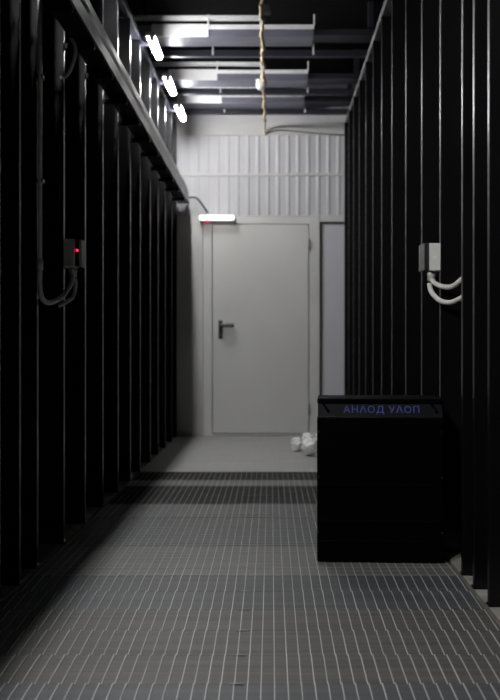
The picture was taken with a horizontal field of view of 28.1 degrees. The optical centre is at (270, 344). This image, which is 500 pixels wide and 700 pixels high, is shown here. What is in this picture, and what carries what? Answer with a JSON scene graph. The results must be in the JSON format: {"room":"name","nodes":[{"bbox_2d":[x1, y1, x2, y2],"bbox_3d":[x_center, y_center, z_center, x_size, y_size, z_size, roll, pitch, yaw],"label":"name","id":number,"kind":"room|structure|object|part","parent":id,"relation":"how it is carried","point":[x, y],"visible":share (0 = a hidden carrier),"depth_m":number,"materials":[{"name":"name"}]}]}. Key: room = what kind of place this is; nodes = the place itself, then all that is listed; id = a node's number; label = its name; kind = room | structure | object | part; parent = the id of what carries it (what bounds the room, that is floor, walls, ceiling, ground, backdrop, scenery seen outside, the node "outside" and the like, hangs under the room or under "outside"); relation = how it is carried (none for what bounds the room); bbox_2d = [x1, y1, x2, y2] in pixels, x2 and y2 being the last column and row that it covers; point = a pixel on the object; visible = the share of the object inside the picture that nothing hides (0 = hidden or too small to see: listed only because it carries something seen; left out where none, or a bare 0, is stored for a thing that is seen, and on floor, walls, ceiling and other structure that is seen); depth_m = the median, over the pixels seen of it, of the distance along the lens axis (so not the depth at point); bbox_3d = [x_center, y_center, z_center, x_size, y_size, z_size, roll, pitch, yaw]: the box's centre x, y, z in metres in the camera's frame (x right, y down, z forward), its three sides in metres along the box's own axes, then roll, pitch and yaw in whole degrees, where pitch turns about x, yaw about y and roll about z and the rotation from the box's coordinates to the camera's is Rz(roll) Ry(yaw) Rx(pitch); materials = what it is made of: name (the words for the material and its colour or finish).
{"room":"industrial corridor","nodes":[
{"label":"industrial corridor","id":0,"kind":"room"},
{"bbox_2d":[126,0,155,69],"bbox_3d":[-1.056,-0.743,4.535,0.048,3.500,10.270,0,0,0],"label":"wall","id":1,"kind":"structure","parent":0,"point":[126,0],"depth_m":7.51,"materials":[{"name":"grey metal"}]},
{"bbox_2d":[170,102,185,120],"bbox_3d":[-0.829,-2.050,8.800,0.119,0.067,0.440,0,0,0],"label":"light","id":2,"kind":"object","parent":1,"relation":"attached to","point":[178,106],"visible":1,"depth_m":8.73,"materials":[{"name":"grey plastic"}]},
{"bbox_2d":[177,107,185,120],"bbox_3d":[-0.791,-2.038,8.800,0.044,0.044,0.400,0,0,0],"label":"diffuser","id":3,"kind":"object","parent":2,"relation":"attached to","point":[180,111],"depth_m":8.79,"materials":[{"name":"white plastic"}]},
{"bbox_2d":[147,43,367,57],"bbox_3d":[-0.098,-2.238,7.582,1.885,0.110,0.056,0,0,0],"label":"bar","id":4,"kind":"object","parent":1,"relation":"attached to","point":[212,53],"visible":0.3,"depth_m":7.56,"materials":[{"name":"grey metal"}]},
{"bbox_2d":[163,84,355,94],"bbox_3d":[-0.098,-2.238,8.722,1.885,0.110,0.056,0,0,0],"label":"bar","id":5,"kind":"object","parent":1,"relation":"attached to","point":[179,91],"visible":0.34,"depth_m":8.70,"materials":[{"name":"grey metal"}]},
{"bbox_2d":[0,436,499,699],"bbox_3d":[-0.098,0.934,4.535,1.885,0.146,10.270,0,0,0],"label":"floor","id":6,"kind":"structure","parent":0,"point":[202,577],"depth_m":3.35,"materials":[{"name":"grey metal"}]},
{"bbox_2d":[0,0,1,602],"bbox_3d":[-0.968,-0.610,3.357,0.122,2.953,0.046,0,0,0],"label":"upright","id":7,"kind":"object","parent":6,"relation":"on","point":[0,0],"visible":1,"depth_m":3.37,"materials":[{"name":"black metal"}]},
{"bbox_2d":[1,0,22,584],"bbox_3d":[-0.967,-0.610,3.627,0.122,2.953,0.046,0,0,0],"label":"upright","id":8,"kind":"object","parent":6,"relation":"on","point":[10,9],"visible":1,"depth_m":3.61,"materials":[{"name":"black metal"}]},
{"bbox_3d":[-0.967,0.863,3.627,0.122,0.008,0.046,0,0,0],"label":"foot plate","id":9,"kind":"part","parent":8,"relation":"part of","materials":[{"name":"black metal"}]},
{"bbox_2d":[21,0,39,568],"bbox_3d":[-0.966,-0.610,3.897,0.122,2.953,0.046,0,0,0],"label":"upright","id":10,"kind":"object","parent":6,"relation":"on","point":[29,293],"visible":0.65,"depth_m":3.88,"materials":[{"name":"black metal"}]},
{"bbox_3d":[-0.966,0.863,3.897,0.122,0.008,0.046,0,0,0],"label":"foot plate","id":11,"kind":"part","parent":10,"relation":"part of","materials":[{"name":"black metal"}]},
{"bbox_2d":[33,0,44,269],"bbox_3d":[-0.894,-0.807,3.856,0.036,1.038,0.048,0,0,0],"label":"conduit","id":12,"kind":"object","parent":10,"relation":"attached to","point":[39,77],"visible":1,"depth_m":3.84,"materials":[{"name":"black plastic"}]},
{"bbox_2d":[37,270,74,304],"bbox_3d":[-0.882,-0.239,4.128,0.027,0.161,0.588,0,0,2],"label":"flexible hose","id":13,"kind":"object","parent":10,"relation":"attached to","point":[66,291],"visible":1,"depth_m":3.97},
{"bbox_2d":[39,0,65,543],"bbox_3d":[-0.964,-0.610,4.387,0.122,2.953,0.046,0,0,0],"label":"upright","id":14,"kind":"object","parent":6,"relation":"on","point":[51,317],"visible":0.7,"depth_m":4.37,"materials":[{"name":"black metal"}]},
{"bbox_3d":[-0.964,0.863,4.387,0.122,0.008,0.046,0,0,0],"label":"foot plate","id":15,"kind":"part","parent":14,"relation":"part of","materials":[{"name":"black metal"}]},
{"bbox_2d":[64,239,85,276],"bbox_3d":[-0.870,-0.383,4.424,0.081,0.168,0.102,0,0,0],"label":"switch box","id":16,"kind":"object","parent":14,"relation":"attached to","point":[74,249],"visible":1,"depth_m":4.38,"materials":[{"name":"grey plastic"}]},
{"bbox_2d":[57,278,77,307],"bbox_3d":[-0.884,-0.229,4.382,0.044,0.136,0.120,0,0,32],"label":"flexible hose","id":17,"kind":"object","parent":16,"relation":"attached to","point":[75,284],"visible":0.99,"depth_m":4.38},
{"bbox_3d":[-0.835,-0.403,4.427,0.012,0.120,0.096,0,0,0],"label":"plate","id":18,"kind":"part","parent":16,"relation":"part of","materials":[{"name":"black plastic"}]},
{"bbox_2d":[42,0,188,203],"bbox_3d":[-0.837,-1.397,5.300,0.144,0.197,8.200,0,0,0],"label":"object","id":19,"kind":"object","parent":14,"relation":"attached to","point":[78,19],"visible":0.98,"depth_m":5.15,"materials":[{"name":"black metal"}]},
{"bbox_2d":[60,38,76,79],"bbox_3d":[-0.880,-1.244,4.343,0.087,0.178,0.028,0,0,30],"label":"cable loop","id":20,"kind":"object","parent":19,"relation":"hanging from","point":[72,40],"visible":1,"depth_m":4.33,"materials":[{"name":"black rubber"}]},
{"bbox_2d":[189,196,207,212],"bbox_3d":[-0.696,-1.323,9.430,0.224,0.152,0.033,0,0,-21],"label":"cable","id":21,"kind":"object","parent":19,"relation":"attached to","point":[201,203],"visible":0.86,"depth_m":9.43,"materials":[{"name":"black plastic"}]},
{"bbox_2d":[65,33,86,522],"bbox_3d":[-0.962,-0.610,4.877,0.122,2.953,0.046,0,0,0],"label":"upright","id":22,"kind":"object","parent":6,"relation":"on","point":[75,83],"visible":0.68,"depth_m":4.86,"materials":[{"name":"black metal"}]},
{"bbox_2d":[86,0,103,506],"bbox_3d":[-0.960,-0.610,5.377,0.122,2.953,0.046,0,0,0],"label":"upright","id":23,"kind":"object","parent":6,"relation":"on","point":[94,91],"visible":0.68,"depth_m":5.36,"materials":[{"name":"black metal"}]},
{"bbox_3d":[-0.960,0.863,5.377,0.122,0.008,0.046,0,0,0],"label":"foot plate","id":24,"kind":"part","parent":23,"relation":"part of","materials":[{"name":"black metal"}]},
{"bbox_2d":[104,0,118,491],"bbox_3d":[-0.958,-0.610,5.897,0.122,2.953,0.046,0,0,0],"label":"upright","id":25,"kind":"object","parent":6,"relation":"on","point":[111,7],"visible":0.68,"depth_m":5.88,"materials":[{"name":"black metal"}]},
{"bbox_2d":[119,18,131,480],"bbox_3d":[-0.956,-0.610,6.397,0.122,2.953,0.046,0,0,0],"label":"upright","id":26,"kind":"object","parent":6,"relation":"on","point":[124,23],"visible":0.69,"depth_m":6.38,"materials":[{"name":"black metal"}]},
{"bbox_2d":[131,40,140,471],"bbox_3d":[-0.954,-0.610,6.867,0.122,2.953,0.046,0,0,0],"label":"upright","id":27,"kind":"object","parent":6,"relation":"on","point":[135,44],"visible":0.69,"depth_m":6.85,"materials":[{"name":"black metal"}]},
{"bbox_2d":[140,32,161,59],"bbox_3d":[-0.833,-2.050,6.870,0.127,0.067,0.440,0,0,0],"label":"light","id":28,"kind":"object","parent":27,"relation":"attached to","point":[152,41],"visible":1,"depth_m":6.82,"materials":[{"name":"grey plastic"}]},
{"bbox_2d":[149,38,161,59],"bbox_3d":[-0.791,-2.038,6.870,0.044,0.044,0.400,0,0,0],"label":"diffuser","id":29,"kind":"object","parent":28,"relation":"attached to","point":[154,44],"depth_m":6.85,"materials":[{"name":"white plastic"}]},
{"bbox_2d":[141,63,150,461],"bbox_3d":[-0.952,-0.610,7.417,0.122,2.953,0.046,0,0,0],"label":"upright","id":30,"kind":"object","parent":6,"relation":"on","point":[145,67],"visible":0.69,"depth_m":7.40,"materials":[{"name":"black metal"}]},
{"bbox_2d":[151,81,158,454],"bbox_3d":[-0.950,-0.610,7.917,0.122,2.953,0.046,0,0,0],"label":"upright","id":31,"kind":"object","parent":6,"relation":"on","point":[154,85],"visible":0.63,"depth_m":7.90,"materials":[{"name":"black metal"}]},
{"bbox_2d":[158,97,165,447],"bbox_3d":[-0.947,-0.610,8.437,0.122,2.953,0.046,0,0,0],"label":"upright","id":32,"kind":"object","parent":6,"relation":"on","point":[161,100],"visible":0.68,"depth_m":8.42,"materials":[{"name":"black metal"}]},
{"bbox_2d":[166,112,171,441],"bbox_3d":[-0.945,-0.610,8.967,0.122,2.953,0.046,0,0,0],"label":"upright","id":33,"kind":"object","parent":6,"relation":"on","point":[168,114],"visible":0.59,"depth_m":8.95,"materials":[{"name":"black metal"}]},
{"bbox_2d":[172,123,177,436],"bbox_3d":[-0.943,-0.610,9.417,0.122,2.953,0.046,0,0,0],"label":"upright","id":34,"kind":"object","parent":6,"relation":"on","point":[174,125],"visible":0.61,"depth_m":9.40,"materials":[{"name":"black metal"}]},
{"bbox_2d":[290,437,302,450],"bbox_3d":[0.214,0.809,8.161,0.109,0.114,0.107,0,0,24],"label":"crumpled bag","id":35,"kind":"object","parent":6,"relation":"on","point":[296,442],"visible":0.92,"depth_m":8.13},
{"bbox_2d":[302,433,313,439],"bbox_3d":[0.317,0.812,8.620,0.108,0.109,0.113,0,0,0],"label":"crumpled bag","id":36,"kind":"object","parent":6,"relation":"on","point":[305,435],"visible":0.52,"depth_m":8.59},
{"bbox_2d":[301,438,316,455],"bbox_3d":[0.307,0.796,7.820,0.141,0.141,0.148,0,0,0],"label":"crumpled bag","id":37,"kind":"object","parent":6,"relation":"on","point":[309,446],"visible":0.91,"depth_m":7.78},
{"bbox_2d":[344,123,347,394],"bbox_3d":[0.747,-0.610,9.397,0.122,2.953,0.046,0,0,0],"label":"upright","id":38,"kind":"object","parent":6,"relation":"on","point":[345,124],"visible":0.28,"depth_m":9.38,"materials":[{"name":"black metal"}]},
{"bbox_2d":[348,111,352,394],"bbox_3d":[0.749,-0.610,8.917,0.122,2.953,0.046,0,0,0],"label":"upright","id":39,"kind":"object","parent":6,"relation":"on","point":[350,113],"visible":0.29,"depth_m":8.90,"materials":[{"name":"black metal"}]},
{"bbox_2d":[353,97,358,394],"bbox_3d":[0.751,-0.610,8.417,0.122,2.953,0.046,0,0,0],"label":"upright","id":40,"kind":"object","parent":6,"relation":"on","point":[355,99],"visible":0.29,"depth_m":8.40,"materials":[{"name":"black metal"}]},
{"bbox_2d":[359,80,364,394],"bbox_3d":[0.753,-0.610,7.897,0.122,2.953,0.046,0,0,0],"label":"upright","id":41,"kind":"object","parent":6,"relation":"on","point":[361,82],"visible":0.29,"depth_m":7.88,"materials":[{"name":"black metal"}]},
{"bbox_2d":[365,62,372,394],"bbox_3d":[0.755,-0.610,7.377,0.122,2.953,0.046,0,0,0],"label":"upright","id":42,"kind":"object","parent":6,"relation":"on","point":[368,65],"visible":0.29,"depth_m":7.36,"materials":[{"name":"black metal"}]},
{"bbox_2d":[373,41,380,394],"bbox_3d":[0.758,-0.610,6.877,0.122,2.953,0.046,0,0,0],"label":"upright","id":43,"kind":"object","parent":6,"relation":"on","point":[376,44],"visible":0.29,"depth_m":6.86,"materials":[{"name":"black metal"}]},
{"bbox_2d":[317,395,443,561],"bbox_3d":[0.446,0.539,4.144,0.505,0.647,0.328,0,0,4],"label":"equipment case","id":44,"kind":"object","parent":6,"relation":"on","point":[380,458],"visible":1,"depth_m":3.99,"materials":[{"name":"black"}]},
{"bbox_3d":[0.447,0.227,4.166,0.505,0.022,0.284,0,0,4],"label":"lid","id":45,"kind":"part","parent":44,"relation":"part of","materials":[{"name":"black plastic"}]},
{"bbox_3d":[0.434,0.561,3.984,0.494,0.012,0.008,0,0,4],"label":"rail","id":46,"kind":"part","parent":44,"relation":"part of","materials":[{"name":"black metal"}]},
{"bbox_3d":[0.434,0.706,3.984,0.494,0.012,0.008,0,0,4],"label":"rail","id":47,"kind":"part","parent":44,"relation":"part of","materials":[{"name":"black metal"}]},
{"bbox_3d":[0.434,0.786,3.984,0.494,0.012,0.008,0,0,4],"label":"rail","id":48,"kind":"part","parent":44,"relation":"part of","materials":[{"name":"black metal"}]},
{"bbox_2d":[381,16,391,394],"bbox_3d":[0.760,-0.610,6.357,0.122,2.953,0.046,0,0,0],"label":"upright","id":49,"kind":"object","parent":6,"relation":"on","point":[386,21],"visible":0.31,"depth_m":6.34,"materials":[{"name":"black metal"}]},
{"bbox_2d":[392,0,404,394],"bbox_3d":[0.762,-0.610,5.837,0.122,2.953,0.046,0,0,0],"label":"upright","id":50,"kind":"object","parent":6,"relation":"on","point":[398,6],"visible":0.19,"depth_m":5.82,"materials":[{"name":"black metal"}]},
{"bbox_2d":[405,0,420,394],"bbox_3d":[0.765,-0.610,5.257,0.122,2.953,0.046,0,0,0],"label":"upright","id":51,"kind":"object","parent":6,"relation":"on","point":[412,7],"visible":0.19,"depth_m":5.24,"materials":[{"name":"black metal"}]},
{"bbox_2d":[421,0,438,396],"bbox_3d":[0.767,-0.610,4.717,0.122,2.953,0.046,0,0,0],"label":"upright","id":52,"kind":"object","parent":6,"relation":"on","point":[429,8],"visible":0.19,"depth_m":4.70,"materials":[{"name":"black metal"}]},
{"bbox_2d":[439,0,460,551],"bbox_3d":[0.769,-0.610,4.217,0.122,2.953,0.046,0,0,0],"label":"upright","id":53,"kind":"object","parent":6,"relation":"on","point":[449,10],"visible":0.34,"depth_m":4.20,"materials":[{"name":"black metal"}]},
{"bbox_2d":[419,243,439,280],"bbox_3d":[0.676,-0.351,4.254,0.081,0.160,0.102,0,0,0],"label":"switch box","id":54,"kind":"object","parent":53,"relation":"attached to","point":[429,253],"visible":0.96,"depth_m":4.21,"materials":[{"name":"white plastic"}]},
{"bbox_3d":[0.642,-0.371,4.257,0.012,0.112,0.096,0,0,0],"label":"plate","id":55,"kind":"part","parent":54,"relation":"part of","materials":[{"name":"grey plastic"}]},
{"bbox_2d":[427,283,460,304],"bbox_3d":[0.739,-0.215,4.155,0.052,0.101,0.261,0,0,-39],"label":"flexible hose","id":56,"kind":"object","parent":54,"relation":"attached to","point":[432,293],"visible":0.78,"depth_m":4.16,"materials":[{"name":"white plastic"}]},
{"bbox_2d":[430,277,460,289],"bbox_3d":[0.743,-0.274,4.155,0.052,0.090,0.229,0,0,-44],"label":"flexible hose","id":57,"kind":"object","parent":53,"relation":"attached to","point":[456,283],"visible":0.77,"depth_m":4.15,"materials":[{"name":"white plastic"}]},
{"bbox_3d":[0.769,0.863,4.217,0.122,0.008,0.046,0,0,0],"label":"foot plate","id":58,"kind":"part","parent":53,"relation":"part of","materials":[{"name":"black metal"}]},
{"bbox_2d":[460,0,472,575],"bbox_3d":[0.778,-0.610,3.777,0.122,2.953,0.046,0,0,0],"label":"upright","id":59,"kind":"object","parent":6,"relation":"on","point":[466,5],"visible":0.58,"depth_m":3.76,"materials":[{"name":"black metal"}]},
{"bbox_3d":[0.778,0.863,3.777,0.122,0.008,0.046,0,0,0],"label":"foot plate","id":60,"kind":"part","parent":59,"relation":"part of","materials":[{"name":"black metal"}]},
{"bbox_2d":[471,0,486,588],"bbox_3d":[0.779,-0.610,3.567,0.122,2.953,0.046,0,0,0],"label":"upright","id":61,"kind":"object","parent":6,"relation":"on","point":[479,6],"visible":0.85,"depth_m":3.55,"materials":[{"name":"black metal"}]},
{"bbox_3d":[0.779,0.863,3.567,0.122,0.008,0.046,0,0,0],"label":"foot plate","id":62,"kind":"part","parent":61,"relation":"part of","materials":[{"name":"black metal"}]},
{"bbox_2d":[486,0,499,606],"bbox_3d":[0.780,-0.610,3.327,0.122,2.953,0.046,0,0,0],"label":"upright","id":63,"kind":"object","parent":6,"relation":"on","point":[493,6],"visible":1,"depth_m":3.31,"materials":[{"name":"black metal"}]},
{"bbox_3d":[0.780,0.863,3.327,0.122,0.008,0.046,0,0,0],"label":"foot plate","id":64,"kind":"part","parent":63,"relation":"part of","materials":[{"name":"black metal"}]},
{"bbox_2d":[127,0,384,72],"bbox_3d":[-0.098,-2.523,4.535,1.885,0.060,10.270,0,0,0],"label":"ceiling","id":65,"kind":"structure","parent":0,"point":[329,14],"depth_m":7.64,"materials":[{"name":"black metal"}]},
{"bbox_2d":[132,1,374,45],"bbox_3d":[-0.098,-2.355,7.303,1.885,0.276,0.274,0,0,0],"label":"roof beam","id":66,"kind":"structure","parent":65,"relation":"attached to","point":[167,34],"depth_m":7.20,"materials":[{"name":"grey metal"}]},
{"bbox_3d":[-0.655,-2.263,7.194,0.410,0.092,0.012,0,0,0],"label":"splice plate","id":67,"kind":"part","parent":66,"relation":"part of","materials":[{"name":"white metal"}]},
{"bbox_3d":[-0.557,-2.352,7.195,0.965,0.027,0.050,0,0,0],"label":"rail","id":68,"kind":"part","parent":66,"relation":"part of","materials":[{"name":"grey metal"}]},
{"bbox_2d":[259,0,266,134],"bbox_3d":[-0.058,-2.106,7.548,0.041,0.233,3.899,0,0,0],"label":"cable","id":69,"kind":"object","parent":66,"relation":"hanging from","point":[261,3],"visible":0.98,"depth_m":7.14,"materials":[{"name":"beige fabric"}]},
{"bbox_2d":[152,49,360,86],"bbox_3d":[-0.098,-2.355,8.483,1.885,0.276,0.274,0,0,0],"label":"roof beam","id":70,"kind":"structure","parent":65,"relation":"attached to","point":[180,77],"depth_m":8.38,"materials":[{"name":"grey metal"}]},
{"bbox_3d":[-0.655,-2.263,8.374,0.410,0.092,0.012,0,0,0],"label":"splice plate","id":71,"kind":"part","parent":70,"relation":"part of","materials":[{"name":"white metal"}]},
{"bbox_3d":[-0.557,-2.352,8.375,0.965,0.027,0.050,0,0,0],"label":"rail","id":72,"kind":"part","parent":70,"relation":"part of","materials":[{"name":"grey metal"}]},
{"bbox_2d":[162,84,352,108],"bbox_3d":[-0.098,-2.355,9.273,1.885,0.276,0.274,0,0,0],"label":"roof beam","id":73,"kind":"structure","parent":65,"relation":"attached to","point":[187,101],"depth_m":9.19,"materials":[{"name":"grey metal"}]},
{"bbox_3d":[-0.655,-2.263,9.164,0.410,0.092,0.012,0,0,0],"label":"splice plate","id":74,"kind":"part","parent":73,"relation":"part of","materials":[{"name":"white metal"}]},
{"bbox_3d":[-0.557,-2.352,9.165,0.965,0.027,0.050,0,0,0],"label":"rail","id":75,"kind":"part","parent":73,"relation":"part of","materials":[{"name":"grey metal"}]},
{"bbox_2d":[256,46,266,90],"bbox_3d":[-0.078,-2.251,7.900,0.088,0.475,0.088,0,0,0],"label":"hanging light","id":76,"kind":"object","parent":65,"relation":"hanging from","point":[260,85],"visible":0.86,"depth_m":7.88,"materials":[{"name":"white"}]},
{"bbox_2d":[263,0,270,14],"bbox_3d":[-0.040,-2.289,6.290,0.076,0.408,0.080,0,0,0],"label":"junction box","id":77,"kind":"object","parent":65,"relation":"hanging from","point":[266,7],"visible":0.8,"depth_m":6.25,"materials":[{"name":"black plastic"}]},
{"bbox_2d":[174,84,356,435],"bbox_3d":[-0.098,-0.813,9.588,1.885,3.360,0.164,0,0,0],"label":"wall","id":78,"kind":"structure","parent":0,"point":[227,162],"depth_m":9.52,"materials":[{"name":"grey metal"}]},
{"bbox_2d":[119,0,175,122],"bbox_3d":[-0.934,-2.111,5.250,0.072,0.045,8.500,0,0,0],"label":"trim","id":79,"kind":"structure","parent":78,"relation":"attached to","point":[124,11],"depth_m":7.09,"materials":[{"name":"grey metal"}]},
{"bbox_2d":[157,73,175,94],"bbox_3d":[-0.831,-2.050,7.880,0.123,0.067,0.440,0,0,0],"label":"light","id":80,"kind":"object","parent":79,"relation":"attached to","point":[167,80],"visible":1,"depth_m":7.81,"materials":[{"name":"grey plastic"}]},
{"bbox_2d":[165,78,175,94],"bbox_3d":[-0.791,-2.038,7.880,0.044,0.044,0.400,0,0,0],"label":"diffuser","id":81,"kind":"object","parent":80,"relation":"attached to","point":[169,83],"depth_m":7.85,"materials":[{"name":"white plastic"}]},
{"bbox_2d":[199,215,234,221],"bbox_3d":[-0.511,-1.195,9.456,0.337,0.072,0.112,0,0,0],"label":"emergency light","id":82,"kind":"object","parent":78,"relation":"attached to","point":[202,218],"visible":1,"depth_m":9.41,"materials":[{"name":"white plastic"}]},
{"bbox_2d":[199,216,233,219],"bbox_3d":[-0.511,-1.199,9.431,0.327,0.040,0.062,0,0,0],"label":"diffuser","id":83,"kind":"object","parent":82,"relation":"attached to","point":[200,217],"depth_m":9.40,"materials":[{"name":"white plastic"}]},
{"bbox_2d":[173,106,348,114],"bbox_3d":[-0.098,-2.238,9.462,1.885,0.110,0.056,0,0,0],"label":"bar","id":84,"kind":"object","parent":78,"relation":"attached to","point":[304,111],"visible":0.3,"depth_m":9.44,"materials":[{"name":"grey metal"}]},
{"bbox_2d":[203,217,319,435],"bbox_3d":[-0.091,-0.177,9.497,1.108,2.088,0.147,0,0,0],"label":"door","id":85,"kind":"structure","parent":78,"relation":"in","point":[260,264],"depth_m":9.50,"materials":[{"name":"paint"}]},
{"bbox_3d":[-0.479,-0.145,9.495,0.040,0.175,0.009,0,0,0],"label":"handle plate","id":86,"kind":"part","parent":85,"relation":"part of","materials":[{"name":"black metal"}]},
{"bbox_3d":[-0.419,-0.187,9.458,0.141,0.040,0.069,0,0,0],"label":"lever","id":87,"kind":"part","parent":85,"relation":"part of","materials":[{"name":"grey metal"}]},
{"bbox_2d":[266,130,343,134],"bbox_3d":[0.324,-2.017,9.497,0.762,0.054,0.013,0,0,0],"label":"wire","id":88,"kind":"object","parent":78,"relation":"attached to","point":[273,130],"visible":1,"depth_m":9.49,"materials":[{"name":"black"}]},
{"bbox_2d":[345,0,391,122],"bbox_3d":[0.739,-2.111,5.250,0.072,0.045,8.500,0,0,0],"label":"trim","id":89,"kind":"structure","parent":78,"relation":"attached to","point":[386,10],"depth_m":6.86,"materials":[{"name":"grey metal"}]}
]}

